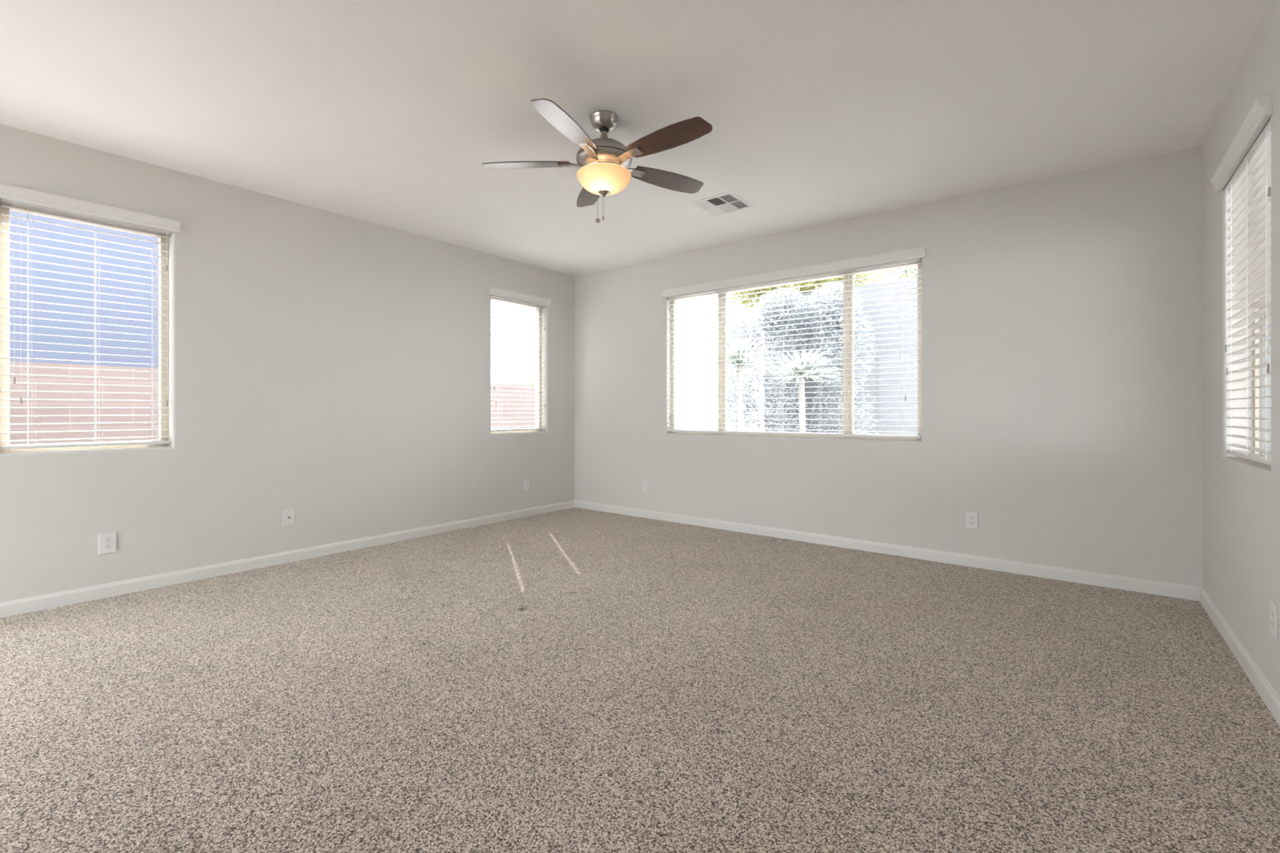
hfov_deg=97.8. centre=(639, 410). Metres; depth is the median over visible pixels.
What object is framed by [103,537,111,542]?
receptacle
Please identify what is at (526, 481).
wall outlet
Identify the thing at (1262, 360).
wall
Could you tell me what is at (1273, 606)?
wall outlet
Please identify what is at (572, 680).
floor
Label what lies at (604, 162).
ceiling fan
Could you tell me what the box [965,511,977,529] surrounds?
wall outlet
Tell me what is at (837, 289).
tree
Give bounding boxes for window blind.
[0,182,180,449]
[488,286,551,431]
[661,246,925,438]
[1210,94,1271,466]
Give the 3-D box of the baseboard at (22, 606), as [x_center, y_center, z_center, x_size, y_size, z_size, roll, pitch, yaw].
[-3.117,1.108,3.638,0.013,0.084,7.600,0,0,38]
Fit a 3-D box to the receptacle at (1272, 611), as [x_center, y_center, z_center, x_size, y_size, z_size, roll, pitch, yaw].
[2.408,0.775,2.123,0.004,0.028,0.034,0,0,38]
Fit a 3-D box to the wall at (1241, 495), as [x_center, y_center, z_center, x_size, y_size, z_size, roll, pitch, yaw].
[1.091,-0.220,0.335,0.126,2.740,7.600,0,0,38]
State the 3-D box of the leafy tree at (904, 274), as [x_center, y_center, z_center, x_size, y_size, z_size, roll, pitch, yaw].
[5.468,-1.157,9.855,2.000,4.901,1.504,0,0,38]
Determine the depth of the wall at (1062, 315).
4.00 m
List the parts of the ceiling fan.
blade, blade, blade, lamp shade, blade, blade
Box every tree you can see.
[728,270,888,308]
[747,287,812,432]
[804,281,878,434]
[888,266,917,279]
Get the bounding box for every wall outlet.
[98,531,116,554]
[524,479,528,490]
[642,480,648,491]
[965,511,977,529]
[1270,600,1278,639]
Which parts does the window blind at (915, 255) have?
tilt cord, ladder cord, ladder cord, rail, ladder cord, ladder cord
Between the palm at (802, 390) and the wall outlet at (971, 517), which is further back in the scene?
the palm at (802, 390)
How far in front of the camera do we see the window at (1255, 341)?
2.80 m
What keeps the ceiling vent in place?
in the ceiling
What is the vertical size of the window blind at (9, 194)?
1.474 m
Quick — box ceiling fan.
[481,97,712,222]
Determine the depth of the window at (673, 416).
4.87 m
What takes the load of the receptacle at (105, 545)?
attached to the wall outlet at (107, 541)
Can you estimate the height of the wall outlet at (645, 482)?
0.120 m
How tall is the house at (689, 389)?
4.800 m
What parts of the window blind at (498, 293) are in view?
lift cord, lift cord, rail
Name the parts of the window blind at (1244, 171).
lift cord, lift cord, ladder cord, rail, ladder cord, tilt cord, tilt cord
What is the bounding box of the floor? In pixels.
[0,507,1279,852]
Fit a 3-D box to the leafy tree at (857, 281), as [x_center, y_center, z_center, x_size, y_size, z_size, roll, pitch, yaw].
[3.265,-1.048,11.452,3.442,4.683,1.543,0,0,38]
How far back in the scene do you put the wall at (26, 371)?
4.82 m
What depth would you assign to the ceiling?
2.85 m
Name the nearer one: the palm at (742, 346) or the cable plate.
the cable plate
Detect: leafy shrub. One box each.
[507,364,535,385]
[711,315,761,431]
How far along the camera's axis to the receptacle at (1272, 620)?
2.12 m
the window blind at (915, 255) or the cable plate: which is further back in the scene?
the window blind at (915, 255)
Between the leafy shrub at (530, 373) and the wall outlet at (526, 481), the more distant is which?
the leafy shrub at (530, 373)
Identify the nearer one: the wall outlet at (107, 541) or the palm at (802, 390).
the wall outlet at (107, 541)
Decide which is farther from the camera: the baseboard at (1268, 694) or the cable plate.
the cable plate
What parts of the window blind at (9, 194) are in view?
lift cord, lift cord, rail, ladder cord, ladder cord, tilt cord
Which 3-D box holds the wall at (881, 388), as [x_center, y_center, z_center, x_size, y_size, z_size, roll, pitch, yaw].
[4.244,-0.420,9.302,4.600,3.420,0.200,0,0,38]
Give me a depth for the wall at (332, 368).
4.19 m
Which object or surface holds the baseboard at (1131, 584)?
attached to the wall at (1062, 315)
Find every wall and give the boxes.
[0,124,574,602]
[9,361,535,444]
[574,146,1202,586]
[764,278,917,435]
[1202,0,1279,697]
[1258,290,1271,457]
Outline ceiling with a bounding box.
[0,0,1271,276]
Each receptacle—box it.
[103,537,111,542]
[103,543,111,548]
[1271,609,1274,618]
[1271,619,1274,628]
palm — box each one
[693,331,787,431]
[755,347,843,431]
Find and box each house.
[9,210,158,368]
[522,275,871,431]
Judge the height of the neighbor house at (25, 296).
6.200 m
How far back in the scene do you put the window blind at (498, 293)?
5.95 m
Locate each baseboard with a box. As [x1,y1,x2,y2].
[0,500,574,617]
[574,500,1202,601]
[1200,587,1279,726]
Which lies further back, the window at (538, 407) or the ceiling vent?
the window at (538, 407)
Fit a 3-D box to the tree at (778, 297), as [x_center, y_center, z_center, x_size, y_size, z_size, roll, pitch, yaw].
[2.440,-0.389,9.759,1.155,3.528,0.836,0,0,38]
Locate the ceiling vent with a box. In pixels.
[689,191,754,216]
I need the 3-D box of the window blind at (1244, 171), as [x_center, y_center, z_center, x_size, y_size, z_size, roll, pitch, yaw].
[2.748,-0.496,2.527,0.105,1.442,0.973,0,0,38]
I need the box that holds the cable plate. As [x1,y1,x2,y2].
[282,508,294,526]
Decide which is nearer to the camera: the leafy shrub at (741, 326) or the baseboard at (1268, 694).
the baseboard at (1268, 694)
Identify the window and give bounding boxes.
[0,202,168,453]
[490,297,542,433]
[671,261,921,440]
[1253,298,1268,457]
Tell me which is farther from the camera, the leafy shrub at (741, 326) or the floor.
the leafy shrub at (741, 326)
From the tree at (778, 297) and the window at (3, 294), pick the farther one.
the tree at (778, 297)

